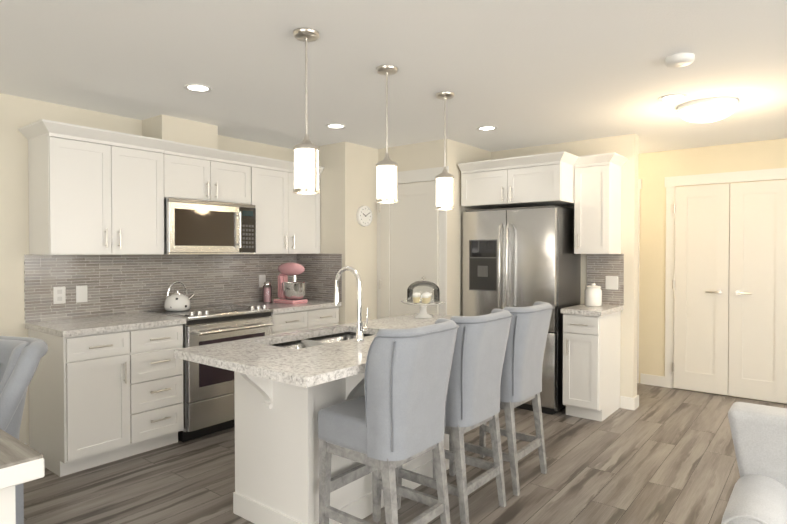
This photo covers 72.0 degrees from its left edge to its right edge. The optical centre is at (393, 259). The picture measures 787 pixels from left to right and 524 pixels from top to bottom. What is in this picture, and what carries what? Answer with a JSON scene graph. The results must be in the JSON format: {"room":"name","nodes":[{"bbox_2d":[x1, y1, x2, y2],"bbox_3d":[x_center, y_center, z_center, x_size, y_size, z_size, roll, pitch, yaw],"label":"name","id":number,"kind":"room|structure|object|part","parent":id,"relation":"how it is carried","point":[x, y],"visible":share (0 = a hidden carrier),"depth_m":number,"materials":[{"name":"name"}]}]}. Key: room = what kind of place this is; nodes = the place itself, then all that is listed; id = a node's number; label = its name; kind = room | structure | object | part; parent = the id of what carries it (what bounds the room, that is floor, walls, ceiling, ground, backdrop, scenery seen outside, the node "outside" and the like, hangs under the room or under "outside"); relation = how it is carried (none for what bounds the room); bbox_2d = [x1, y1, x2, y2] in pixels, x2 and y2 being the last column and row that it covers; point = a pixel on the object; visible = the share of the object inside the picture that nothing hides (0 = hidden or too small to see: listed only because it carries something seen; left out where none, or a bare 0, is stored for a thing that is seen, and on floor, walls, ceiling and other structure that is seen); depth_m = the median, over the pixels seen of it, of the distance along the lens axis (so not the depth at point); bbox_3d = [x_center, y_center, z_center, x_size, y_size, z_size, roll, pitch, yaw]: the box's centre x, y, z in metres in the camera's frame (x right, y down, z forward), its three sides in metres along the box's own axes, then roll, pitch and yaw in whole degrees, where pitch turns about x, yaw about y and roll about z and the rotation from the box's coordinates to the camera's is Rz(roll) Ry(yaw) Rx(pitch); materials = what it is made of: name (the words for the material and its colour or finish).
{"room":"kitchen","nodes":[
{"label":"kitchen","id":0,"kind":"room"},
{"bbox_2d":[0,93,293,445],"bbox_3d":[-2.850,0.134,3.290,0.160,2.420,5.800,1,1,38],"label":"wall","id":1,"kind":"structure","parent":0,"point":[16,113],"depth_m":3.61,"materials":[{"name":"paint"}]},
{"bbox_2d":[53,286,65,303],"bbox_3d":[-2.338,0.251,3.791,0.006,0.120,0.076,1,1,38],"label":"electrical outlet plate","id":2,"kind":"object","parent":1,"relation":"attached to","point":[59,292],"depth_m":3.79,"materials":[{"name":"white plastic"}]},
{"bbox_3d":[-2.338,0.252,3.791,0.005,0.120,0.076,1,1,38],"label":"plate","id":3,"kind":"part","parent":2,"relation":"part of","materials":[{"name":"white plastic"}]},
{"bbox_2d":[76,285,87,302],"bbox_3d":[-2.247,0.250,3.904,0.005,0.120,0.076,1,1,38],"label":"electrical outlet plate","id":4,"kind":"object","parent":1,"relation":"attached to","point":[81,291],"depth_m":3.90,"materials":[{"name":"white plastic"}]},
{"bbox_3d":[-2.248,0.250,3.905,0.005,0.120,0.076,1,1,38],"label":"plate","id":5,"kind":"part","parent":4,"relation":"part of","materials":[{"name":"white plastic"}]},
{"bbox_2d":[28,136,163,254],"bbox_3d":[-2.064,-0.409,3.820,0.398,0.750,0.760,1,1,38],"label":"upper cabinet","id":6,"kind":"object","parent":1,"relation":"attached to","point":[86,198],"visible":1,"depth_m":3.64,"materials":[{"name":"white wood"}]},
{"bbox_3d":[-1.922,-0.142,3.711,0.036,0.130,0.101,1,1,38],"label":"handle","id":7,"kind":"part","parent":6,"relation":"part of","materials":[{"name":"silver metal"}]},
{"bbox_2d":[24,254,296,322],"bbox_3d":[-1.728,0.184,4.570,0.008,0.456,2.400,1,1,38],"label":"backsplash","id":8,"kind":"structure","parent":1,"relation":"attached to","point":[126,284],"depth_m":4.23,"materials":[{"name":"grey tile"}]},
{"bbox_2d":[164,154,250,204],"bbox_3d":[-1.586,-0.630,4.430,0.382,0.325,0.785,1,1,38],"label":"upper cabinet","id":9,"kind":"object","parent":1,"relation":"attached to","point":[187,178],"visible":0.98,"depth_m":4.30,"materials":[{"name":"white wood"}]},
{"bbox_2d":[18,119,323,176],"bbox_3d":[-1.574,-0.836,4.415,0.419,0.087,2.421,1,1,38],"label":"crown molding","id":10,"kind":"structure","parent":9,"relation":"attached to","point":[38,130],"depth_m":3.87,"materials":[{"name":"white wood"}]},
{"bbox_3d":[-2.056,-0.827,3.808,0.419,0.087,0.870,1,1,38],"label":"crown","id":11,"kind":"part","parent":10,"relation":"part of","materials":[{"name":"white wood"}]},
{"bbox_3d":[-1.324,-0.840,4.743,0.404,0.087,1.596,1,1,38],"label":"crown","id":12,"kind":"part","parent":10,"relation":"part of","materials":[{"name":"white wood"}]},
{"bbox_2d":[164,198,255,253],"bbox_3d":[-1.555,-0.251,4.411,0.463,0.417,0.781,1,1,38],"label":"over-the-range microwave","id":13,"kind":"object","parent":9,"relation":"attached to","point":[198,227],"visible":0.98,"depth_m":4.25,"materials":[{"name":"silver metal"}]},
{"bbox_3d":[-1.464,-0.243,4.230,0.003,0.277,0.521,1,1,38],"label":"glass","id":14,"kind":"part","parent":13,"relation":"part of","materials":[{"name":"brown glass"}]},
{"bbox_3d":[-1.266,-0.241,4.441,0.049,0.297,0.021,1,1,38],"label":"handle","id":15,"kind":"part","parent":13,"relation":"part of","materials":[{"name":"silver metal"}]},
{"bbox_3d":[-1.450,-0.551,4.324,0.036,0.130,0.091,1,1,38],"label":"handle","id":16,"kind":"part","parent":9,"relation":"part of","materials":[{"name":"silver metal"}]},
{"bbox_2d":[259,275,265,286],"bbox_3d":[-1.250,0.208,5.161,0.005,0.120,0.076,1,1,38],"label":"electrical outlet plate","id":17,"kind":"object","parent":1,"relation":"attached to","point":[262,278],"depth_m":5.16,"materials":[{"name":"white plastic"}]},
{"bbox_3d":[-1.250,0.207,5.161,0.005,0.120,0.076,1,1,38],"label":"plate","id":18,"kind":"part","parent":17,"relation":"part of","materials":[{"name":"white plastic"}]},
{"bbox_2d":[250,167,319,253],"bbox_3d":[-1.087,-0.426,5.062,0.382,0.750,0.811,1,1,38],"label":"upper cabinet","id":19,"kind":"object","parent":1,"relation":"attached to","point":[287,220],"visible":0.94,"depth_m":4.92,"materials":[{"name":"white wood"}]},
{"bbox_3d":[-0.951,-0.160,4.958,0.036,0.130,0.101,1,1,38],"label":"handle","id":20,"kind":"part","parent":19,"relation":"part of","materials":[{"name":"silver metal"}]},
{"bbox_2d":[142,114,217,148],"bbox_3d":[-1.707,-0.971,4.345,0.300,0.240,0.480,1,1,38],"label":"soffit","id":21,"kind":"structure","parent":0,"point":[175,129],"depth_m":4.21,"materials":[{"name":"paint"}]},
{"bbox_2d":[319,142,377,324],"bbox_3d":[-0.632,0.102,5.538,0.840,2.420,0.480,1,1,38],"label":"wall","id":22,"kind":"structure","parent":0,"point":[348,181],"depth_m":5.21,"materials":[{"name":"paint"}]},
{"bbox_2d":[297,254,341,301],"bbox_3d":[-0.736,0.173,5.309,0.627,0.456,0.008,1,1,38],"label":"backsplash","id":23,"kind":"structure","parent":22,"relation":"attached to","point":[319,274],"depth_m":5.28,"materials":[{"name":"grey tile"}]},
{"bbox_2d":[356,206,371,226],"bbox_3d":[-0.280,-0.419,5.264,0.042,0.204,0.204,1,1,38],"label":"clock","id":24,"kind":"object","parent":22,"relation":"attached to","point":[364,216],"visible":1,"depth_m":5.24,"materials":[{"name":"white plastic"}]},
{"bbox_2d":[377,203,380,318],"bbox_3d":[-0.146,0.288,5.449,0.075,2.050,0.018,1,1,38],"label":"trim","id":25,"kind":"structure","parent":22,"relation":"attached to","point":[378,263],"depth_m":5.43,"materials":[{"name":"white wood"}]},
{"bbox_2d":[0,0,786,153],"bbox_3d":[0.801,-1.098,2.034,7.700,0.080,8.400,1,1,38],"label":"ceiling","id":26,"kind":"structure","parent":0,"point":[523,73],"depth_m":3.01,"materials":[{"name":"white paint"}]},
{"bbox_2d":[184,84,211,92],"bbox_3d":[-1.228,-1.074,3.402,0.170,0.006,0.170,1,1,38],"label":"recessed light","id":27,"kind":"object","parent":26,"relation":"in","point":[199,88],"visible":1,"depth_m":3.40,"materials":[{"name":"white plastic"}]},
{"bbox_2d":[293,28,319,193],"bbox_3d":[-0.410,-0.689,2.554,0.128,0.752,0.126,1,1,38],"label":"pendant light","id":28,"kind":"object","parent":26,"relation":"hanging from","point":[306,165],"visible":1,"depth_m":2.52,"materials":[{"name":"white glass"}]},
{"bbox_3d":[-0.411,-0.810,2.553,0.011,0.470,0.011,1,1,38],"label":"stem","id":29,"kind":"part","parent":28,"relation":"part of","materials":[{"name":"silver metal"}]},
{"bbox_3d":[-0.411,-0.421,2.559,0.114,0.185,0.114,1,1,38],"label":"lamp shade","id":30,"kind":"part","parent":28,"relation":"part of","materials":[{"name":"white glass"}]},
{"bbox_2d":[326,124,345,128],"bbox_3d":[-0.472,-1.089,4.436,0.170,0.006,0.170,1,1,38],"label":"recessed light","id":31,"kind":"object","parent":26,"relation":"in","point":[336,126],"visible":0.98,"depth_m":4.45,"materials":[{"name":"white plastic"}]},
{"bbox_2d":[376,65,397,202],"bbox_3d":[-0.037,-0.696,3.049,0.128,0.752,0.126,1,1,38],"label":"pendant light","id":32,"kind":"object","parent":26,"relation":"hanging from","point":[386,166],"visible":0.98,"depth_m":3.01,"materials":[{"name":"white glass"}]},
{"bbox_3d":[-0.037,-0.428,3.054,0.114,0.185,0.114,1,1,38],"label":"lamp shade","id":33,"kind":"part","parent":32,"relation":"part of","materials":[{"name":"white glass"}]},
{"bbox_3d":[-0.037,-0.818,3.048,0.011,0.470,0.011,1,1,38],"label":"stem","id":34,"kind":"part","parent":32,"relation":"part of","materials":[{"name":"silver metal"}]},
{"bbox_2d":[435,91,454,209],"bbox_3d":[0.337,-0.703,3.544,0.128,0.752,0.126,1,1,38],"label":"pendant light","id":35,"kind":"object","parent":26,"relation":"hanging from","point":[444,189],"visible":1,"depth_m":3.50,"materials":[{"name":"white glass"}]},
{"bbox_3d":[0.336,-0.435,3.549,0.114,0.185,0.114,1,1,38],"label":"lamp shade","id":36,"kind":"part","parent":35,"relation":"part of","materials":[{"name":"white glass"}]},
{"bbox_3d":[0.336,-0.825,3.543,0.011,0.470,0.011,1,1,38],"label":"stem","id":37,"kind":"part","parent":35,"relation":"part of","materials":[{"name":"silver metal"}]},
{"bbox_2d":[477,126,496,130],"bbox_3d":[0.779,-1.090,4.516,0.170,0.006,0.170,1,1,38],"label":"recessed light","id":38,"kind":"object","parent":26,"relation":"in","point":[486,128],"visible":0.96,"depth_m":4.52,"materials":[{"name":"white plastic"}]},
{"bbox_2d":[659,94,686,101],"bbox_3d":[1.865,-1.077,3.616,0.170,0.006,0.170,1,1,38],"label":"recessed light","id":39,"kind":"object","parent":26,"relation":"in","point":[672,97],"visible":1,"depth_m":3.61,"materials":[{"name":"white plastic"}]},
{"bbox_2d":[665,53,694,67],"bbox_3d":[1.516,-1.050,2.871,0.140,0.038,0.140,1,1,38],"label":"smoke detector","id":40,"kind":"object","parent":26,"relation":"attached to","point":[678,60],"visible":1,"depth_m":2.83,"materials":[{"name":"white plastic"}]},
{"bbox_2d":[677,97,737,122],"bbox_3d":[2.194,-1.023,3.790,0.370,0.120,0.370,1,1,38],"label":"flush ceiling light","id":41,"kind":"object","parent":26,"relation":"attached to","point":[708,110],"visible":1,"depth_m":3.68,"materials":[{"name":"white glass"}]},
{"bbox_2d":[23,383,786,523],"bbox_3d":[0.801,1.392,2.070,7.700,0.060,8.400,1,1,38],"label":"floor","id":42,"kind":"structure","parent":0,"point":[662,455],"depth_m":3.30,"materials":[{"name":"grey wood"}]},
{"bbox_2d":[0,429,44,523],"bbox_3d":[-2.087,0.979,1.802,1.800,0.774,1.040,1,1,38],"label":"dining table","id":43,"kind":"object","parent":42,"relation":"on","point":[21,462],"visible":1,"depth_m":1.62,"materials":[{"name":"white wood"}]},
{"bbox_3d":[-1.206,1.016,1.634,0.090,0.705,0.090,1,1,38],"label":"leg","id":44,"kind":"part","parent":43,"relation":"part of","materials":[{"name":"white wood"}]},
{"bbox_2d":[0,336,47,523],"bbox_3d":[-2.045,0.860,2.510,0.695,0.932,0.694,1,1,38],"label":"dining chair","id":45,"kind":"object","parent":42,"relation":"on","point":[20,357],"visible":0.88,"depth_m":2.49,"materials":[{"name":"grey fabric"}]},
{"bbox_2d":[25,312,185,476],"bbox_3d":[-1.974,0.880,3.756,0.642,0.914,0.803,1,1,38],"label":"base cabinet","id":46,"kind":"object","parent":42,"relation":"on","point":[105,389],"visible":0.96,"depth_m":3.52,"materials":[{"name":"white wood"}]},
{"bbox_2d":[25,312,185,336],"bbox_3d":[-1.975,0.443,3.750,0.626,0.038,0.803,1,1,38],"label":"countertop","id":47,"kind":"structure","parent":46,"relation":"on","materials":[{"name":"stone"}]},
{"bbox_3d":[-1.729,0.827,3.575,0.036,0.570,0.530,1,1,38],"label":"handle","id":48,"kind":"part","parent":46,"relation":"part of","materials":[{"name":"silver metal"}]},
{"bbox_2d":[144,304,273,441],"bbox_3d":[-1.452,0.852,4.351,0.703,0.953,0.769,1,1,38],"label":"stove","id":49,"kind":"object","parent":42,"relation":"on","point":[208,399],"visible":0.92,"depth_m":4.05,"materials":[{"name":"silver metal"}]},
{"bbox_2d":[164,281,194,310],"bbox_3d":[-1.693,0.289,4.300,0.196,0.231,0.244,1,1,38],"label":"kettle","id":50,"kind":"object","parent":49,"relation":"on","point":[177,300],"visible":1,"depth_m":4.22,"materials":[{"name":"silver metal"}]},
{"bbox_3d":[-1.690,0.257,4.303,0.032,0.168,0.236,1,1,38],"label":"handle","id":51,"kind":"part","parent":50,"relation":"part of","materials":[{"name":"silver metal"}]},
{"bbox_3d":[-1.506,0.405,4.388,0.525,0.002,0.721,1,1,38],"label":"glass","id":52,"kind":"part","parent":49,"relation":"part of","materials":[{"name":"black glass"}]},
{"bbox_3d":[-1.249,1.138,4.194,0.039,0.203,0.753,1,1,38],"label":"drawer","id":53,"kind":"part","parent":49,"relation":"part of","materials":[{"name":"silver metal"}]},
{"bbox_3d":[-1.266,0.394,4.197,0.041,0.031,0.693,1,1,38],"label":"knob","id":54,"kind":"part","parent":49,"relation":"part of","materials":[{"name":"silver metal"}]},
{"bbox_3d":[-1.249,0.753,4.188,0.041,0.547,0.753,1,1,38],"label":"door","id":55,"kind":"part","parent":49,"relation":"part of","materials":[{"name":"silver metal"}]},
{"bbox_3d":[-1.205,0.532,4.150,0.071,0.026,0.661,1,1,38],"label":"handle","id":56,"kind":"part","parent":49,"relation":"part of","materials":[{"name":"silver metal"}]},
{"bbox_2d":[235,299,340,334],"bbox_3d":[-0.987,0.863,4.999,0.642,0.914,0.814,1,1,38],"label":"base cabinet","id":57,"kind":"object","parent":42,"relation":"on","point":[309,314],"visible":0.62,"depth_m":4.81,"materials":[{"name":"white wood"}]},
{"bbox_2d":[235,299,340,313],"bbox_3d":[-0.990,0.425,4.992,0.626,0.038,0.809,1,1,38],"label":"countertop","id":58,"kind":"structure","parent":57,"relation":"on","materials":[{"name":"stone"}]},
{"bbox_2d":[263,281,271,302],"bbox_3d":[-1.177,0.304,5.047,0.080,0.200,0.080,1,1,38],"label":"bottle","id":59,"kind":"object","parent":58,"relation":"on","point":[267,294],"visible":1,"depth_m":5.02,"materials":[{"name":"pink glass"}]},
{"bbox_2d":[273,262,307,303],"bbox_3d":[-0.950,0.216,5.026,0.350,0.376,0.236,1,1,38],"label":"stand mixer","id":60,"kind":"object","parent":58,"relation":"on","point":[294,292],"visible":1,"depth_m":4.95,"materials":[{"name":"pink metal"}]},
{"bbox_2d":[282,282,307,299],"bbox_3d":[-0.911,0.292,4.996,0.236,0.155,0.236,1,1,38],"label":"bowl","id":61,"kind":"object","parent":60,"relation":"on","point":[290,290],"depth_m":4.91,"materials":[{"name":"silver metal"}]},
{"bbox_3d":[-0.749,0.659,4.809,0.036,0.268,0.546,1,1,38],"label":"handle","id":62,"kind":"part","parent":57,"relation":"part of","materials":[{"name":"silver metal"}]},
{"bbox_2d":[213,330,448,523],"bbox_3d":[-0.149,0.908,3.181,0.760,0.875,1.670,1,1,38],"label":"kitchen island","id":63,"kind":"object","parent":42,"relation":"on","point":[288,386],"depth_m":2.70,"materials":[{"name":"wood"}]},
{"bbox_2d":[174,314,451,389],"bbox_3d":[-0.074,0.451,3.128,0.945,0.038,2.010,1,1,38],"label":"island countertop","id":64,"kind":"structure","parent":63,"relation":"on","point":[309,366],"depth_m":2.53,"materials":[{"name":"grey stone"}]},
{"bbox_2d":[272,332,371,349],"bbox_3d":[-0.382,0.578,3.061,0.410,0.212,0.810,1,1,38],"label":"sink","id":65,"kind":"object","parent":64,"relation":"in","point":[322,338],"depth_m":3.21,"materials":[{"name":"silver metal"}]},
{"bbox_2d":[334,266,367,340],"bbox_3d":[-0.231,0.236,2.963,0.214,0.396,0.098,1,1,38],"label":"faucet","id":66,"kind":"object","parent":64,"relation":"on","point":[359,336],"depth_m":2.89,"materials":[{"name":"silver metal"}]},
{"bbox_2d":[401,276,444,317],"bbox_3d":[0.216,0.272,3.922,0.330,0.296,0.330,1,1,38],"label":"cake stand","id":67,"kind":"object","parent":64,"relation":"on","point":[423,302],"visible":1,"depth_m":3.91,"materials":[{"name":"white ceramic"}]},
{"bbox_3d":[0.216,0.315,3.923,0.330,0.022,0.330,1,1,38],"label":"plate","id":68,"kind":"part","parent":67,"relation":"part of","materials":[{"name":"white ceramic"}]},
{"bbox_2d":[318,318,458,523],"bbox_3d":[-0.019,0.818,2.495,0.546,1.075,0.529,1,1,38],"label":"stool","id":69,"kind":"object","parent":42,"relation":"on","point":[387,423],"visible":1,"depth_m":2.33,"materials":[{"name":"grey fabric"}]},
{"bbox_3d":[-0.060,0.765,2.527,0.440,0.150,0.420,1,1,38],"label":"seat","id":70,"kind":"part","parent":69,"relation":"part of","materials":[{"name":"grey fabric"}]},
{"bbox_2d":[395,309,512,523],"bbox_3d":[0.323,0.812,2.926,0.546,1.075,0.529,1,1,38],"label":"stool","id":71,"kind":"object","parent":42,"relation":"on","point":[473,398],"visible":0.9,"depth_m":2.71,"materials":[{"name":"grey fabric"}]},
{"bbox_2d":[449,301,553,495],"bbox_3d":[0.671,0.806,3.365,0.546,1.075,0.529,1,1,38],"label":"stool","id":72,"kind":"object","parent":42,"relation":"on","point":[521,379],"visible":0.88,"depth_m":3.15,"materials":[{"name":"grey fabric"}]},
{"bbox_2d":[463,205,580,414],"bbox_3d":[1.169,0.429,5.040,0.905,1.780,0.684,1,1,38],"label":"fridge","id":73,"kind":"object","parent":42,"relation":"on","point":[521,257],"visible":0.62,"depth_m":4.75,"materials":[{"name":"grey metal"}]},
{"bbox_3d":[0.820,-0.095,4.965,0.272,0.150,0.003,1,1,38],"label":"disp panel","id":74,"kind":"part","parent":73,"relation":"part of","materials":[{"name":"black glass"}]},
{"bbox_3d":[0.818,0.110,4.966,0.102,0.100,0.006,1,1,38],"label":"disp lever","id":75,"kind":"part","parent":73,"relation":"part of","materials":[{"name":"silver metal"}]},
{"bbox_3d":[0.821,0.055,4.970,0.292,0.470,0.004,1,1,38],"label":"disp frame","id":76,"kind":"part","parent":73,"relation":"part of","materials":[{"name":"silver metal"}]},
{"bbox_3d":[0.845,0.083,4.992,0.448,1.051,0.061,1,1,38],"label":"door","id":77,"kind":"part","parent":73,"relation":"part of","materials":[{"name":"silver metal"}]},
{"bbox_3d":[0.976,0.192,4.794,0.740,1.034,0.064,1,1,38],"label":"handle","id":78,"kind":"part","parent":73,"relation":"part of","materials":[{"name":"silver metal"}]},
{"bbox_3d":[1.200,0.087,4.710,0.448,1.051,0.061,1,1,38],"label":"door","id":79,"kind":"part","parent":73,"relation":"part of","materials":[{"name":"silver metal"}]},
{"bbox_3d":[1.022,0.940,4.863,0.901,0.634,0.061,1,1,38],"label":"drawer","id":80,"kind":"part","parent":73,"relation":"part of","materials":[{"name":"silver metal"}]},
{"bbox_2d":[561,304,622,421],"bbox_3d":[1.713,0.868,4.659,0.330,0.914,0.632,1,1,38],"label":"base cabinet","id":81,"kind":"object","parent":42,"relation":"on","point":[591,362],"visible":1,"depth_m":4.48,"materials":[{"name":"white wood"}]},
{"bbox_3d":[1.506,0.664,4.440,0.176,0.268,0.036,1,1,38],"label":"handle","id":82,"kind":"part","parent":81,"relation":"part of","materials":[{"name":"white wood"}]},
{"bbox_2d":[561,304,622,315],"bbox_3d":[1.714,0.429,4.654,0.330,0.038,0.616,1,1,38],"label":"countertop","id":83,"kind":"structure","parent":81,"relation":"on","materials":[{"name":"stone"}]},
{"bbox_2d":[585,283,601,306],"bbox_3d":[1.751,0.309,4.747,0.144,0.198,0.144,1,1,38],"label":"canister","id":84,"kind":"object","parent":83,"relation":"on","point":[593,294],"visible":1,"depth_m":4.69,"materials":[{"name":"white ceramic"}]},
{"bbox_3d":[1.751,0.232,4.746,0.128,0.043,0.128,1,1,38],"label":"lid","id":85,"kind":"part","parent":84,"relation":"part of","materials":[{"name":"white ceramic"}]},
{"bbox_2d":[721,402,786,523],"bbox_3d":[1.601,0.983,1.805,0.873,0.765,0.588,1,1,38],"label":"armchair","id":86,"kind":"object","parent":42,"relation":"on","point":[759,491],"visible":1,"depth_m":2.06,"materials":[{"name":"fabric"}]},
{"bbox_3d":[1.325,1.051,1.968,0.190,0.425,0.500,1,1,38],"label":"arm","id":87,"kind":"part","parent":86,"relation":"part of"},
{"bbox_2d":[378,139,490,315],"bbox_3d":[0.472,0.091,6.270,1.660,2.420,2.040,1,1,38],"label":"wall","id":88,"kind":"structure","parent":0,"point":[422,155],"depth_m":5.10,"materials":[{"name":"paint"}]},
{"bbox_2d":[379,181,438,317],"bbox_3d":[0.138,0.291,5.205,0.698,2.028,0.046,1,1,38],"label":"door leaf","id":89,"kind":"structure","parent":88,"relation":"in","point":[410,237],"depth_m":5.19,"materials":[{"name":"white paint"}]},
{"bbox_3d":[-0.136,0.294,5.402,0.024,1.690,0.014,1,1,38],"label":"pantry door leaf hinge","id":90,"kind":"part","parent":89,"relation":"part of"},
{"bbox_2d":[397,166,448,183],"bbox_3d":[0.155,-0.791,5.193,0.875,0.115,0.022,1,1,38],"label":"trim","id":91,"kind":"structure","parent":88,"relation":"attached to","point":[419,175],"depth_m":5.11,"materials":[{"name":"white wood"}]},
{"bbox_2d":[439,210,446,314],"bbox_3d":[0.454,0.295,4.974,0.075,2.050,0.018,1,1,38],"label":"trim","id":92,"kind":"structure","parent":88,"relation":"attached to","point":[443,256],"depth_m":4.96,"materials":[{"name":"white wood"}]},
{"bbox_2d":[491,134,638,397],"bbox_3d":[1.596,0.106,5.225,1.400,2.420,0.120,1,1,38],"label":"wall","id":93,"kind":"structure","parent":0,"point":[626,146],"depth_m":4.79,"materials":[{"name":"paint"}]},
{"bbox_2d":[461,164,574,208],"bbox_3d":[1.196,-0.648,5.019,0.955,0.305,0.678,1,1,38],"label":"upper cabinet","id":94,"kind":"object","parent":93,"relation":"attached to","point":[548,185],"visible":1,"depth_m":4.74,"materials":[{"name":"white wood"}]},
{"bbox_3d":[0.996,-0.577,4.769,0.091,0.130,0.036,1,1,38],"label":"handle","id":95,"kind":"part","parent":94,"relation":"part of","materials":[{"name":"silver metal"}]},
{"bbox_2d":[458,151,627,173],"bbox_3d":[1.331,-0.843,4.897,1.315,0.087,0.699,1,1,38],"label":"crown molding","id":96,"kind":"structure","parent":94,"relation":"attached to","point":[575,161],"depth_m":4.64,"materials":[{"name":"white wood"}]},
{"bbox_3d":[1.802,-0.840,4.718,0.355,0.087,0.394,1,1,38],"label":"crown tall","id":97,"kind":"part","parent":96,"relation":"part of","materials":[{"name":"white wood"}]},
{"bbox_2d":[574,165,620,253],"bbox_3d":[1.786,-0.422,4.748,0.300,0.750,0.372,1,1,38],"label":"upper cabinet","id":98,"kind":"object","parent":93,"relation":"attached to","point":[597,209],"visible":1,"depth_m":4.64,"materials":[{"name":"white wood"}]},
{"bbox_2d":[587,254,623,304],"bbox_3d":[1.911,0.179,4.894,0.325,0.456,0.008,1,1,38],"label":"backsplash","id":99,"kind":"structure","parent":93,"relation":"attached to","point":[600,267],"depth_m":4.88,"materials":[{"name":"grey tile"}]},
{"bbox_2d":[605,276,617,289],"bbox_3d":[1.956,0.212,4.850,0.110,0.120,0.005,1,1,38],"label":"electrical outlet plate","id":100,"kind":"object","parent":93,"relation":"attached to","point":[611,282],"depth_m":4.85,"materials":[{"name":"white plastic"}]},
{"bbox_3d":[1.956,0.212,4.851,0.110,0.120,0.005,1,1,38],"label":"plate","id":101,"kind":"part","parent":100,"relation":"part of","materials":[{"name":"white plastic"}]},
{"bbox_2d":[620,396,632,409],"bbox_3d":[2.062,1.270,4.787,0.104,0.105,0.014,1,1,38],"label":"baseboard","id":102,"kind":"structure","parent":93,"relation":"attached to","point":[626,402],"depth_m":4.78,"materials":[{"name":"white"}]},
{"bbox_2d":[633,395,638,409],"bbox_3d":[2.150,1.270,4.802,0.014,0.105,0.148,1,1,38],"label":"baseboard","id":103,"kind":"structure","parent":93,"relation":"attached to","point":[635,402],"depth_m":4.79,"materials":[{"name":"white"}]},
{"bbox_2d":[638,138,786,403],"bbox_3d":[4.024,0.114,4.664,5.900,2.420,0.140,1,1,38],"label":"wall","id":104,"kind":"structure","parent":0,"point":[655,169],"depth_m":5.58,"materials":[{"name":"paint"}]},
{"bbox_2d":[637,179,641,382],"bbox_3d":[2.209,0.230,6.003,0.995,2.150,0.022,1,1,38],"label":"door frame","id":105,"kind":"structure","parent":104,"relation":"attached to","point":[638,285],"depth_m":5.70,"materials":[{"name":"white wood"}]},
{"bbox_2d":[640,373,664,386],"bbox_3d":[2.703,1.258,5.631,0.250,0.105,0.014,1,1,38],"label":"baseboard","id":106,"kind":"structure","parent":104,"relation":"attached to","point":[654,380],"depth_m":5.63,"materials":[{"name":"white wood"}]},
{"bbox_2d":[665,186,674,387],"bbox_3d":[2.819,0.287,5.522,0.080,2.050,0.018,1,1,38],"label":"trim","id":107,"kind":"structure","parent":104,"relation":"attached to","point":[669,290],"depth_m":5.51,"materials":[{"name":"white wood"}]},
{"bbox_2d":[672,204,675,371],"bbox_3d":[2.831,0.293,5.473,0.024,1.690,0.014,1,1,38],"label":"left closet door hinge","id":108,"kind":"object","parent":104,"relation":"attached to","point":[674,211],"visible":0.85,"depth_m":5.47,"materials":[{"name":"silver metal"}]},
{"bbox_2d":[674,183,729,394],"bbox_3d":[3.033,0.289,5.340,0.470,2.028,0.035,1,1,38],"label":"closet door","id":109,"kind":"structure","parent":104,"relation":"in","point":[701,268],"depth_m":5.33,"materials":[{"name":"white paint"}]},
{"bbox_2d":[665,168,786,186],"bbox_3d":[3.224,-0.783,5.183,1.146,0.100,0.022,1,1,38],"label":"trim","id":110,"kind":"structure","parent":104,"relation":"attached to","point":[743,176],"depth_m":5.19,"materials":[{"name":"white wood"}]},
{"bbox_2d":[706,289,751,295],"bbox_3d":[3.189,0.317,5.155,0.377,0.052,0.061,1,1,38],"label":"door handle","id":111,"kind":"object","parent":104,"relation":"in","point":[720,292],"depth_m":5.18,"materials":[{"name":"silver metal"}]},
{"bbox_3d":[3.095,0.316,5.230,0.137,0.052,0.061,1,1,38],"label":"closet door handle","id":112,"kind":"part","parent":111,"relation":"part of","materials":[{"name":"silver metal"}]},
{"bbox_3d":[3.284,0.318,5.081,0.137,0.052,0.061,1,1,38],"label":"closet door handle","id":113,"kind":"part","parent":111,"relation":"part of","materials":[{"name":"silver metal"}]},
{"bbox_2d":[728,180,786,403],"bbox_3d":[3.406,0.293,5.045,0.470,2.028,0.035,1,1,38],"label":"closet door","id":114,"kind":"structure","parent":104,"relation":"in","point":[758,316],"depth_m":5.04,"materials":[{"name":"white paint"}]}
]}

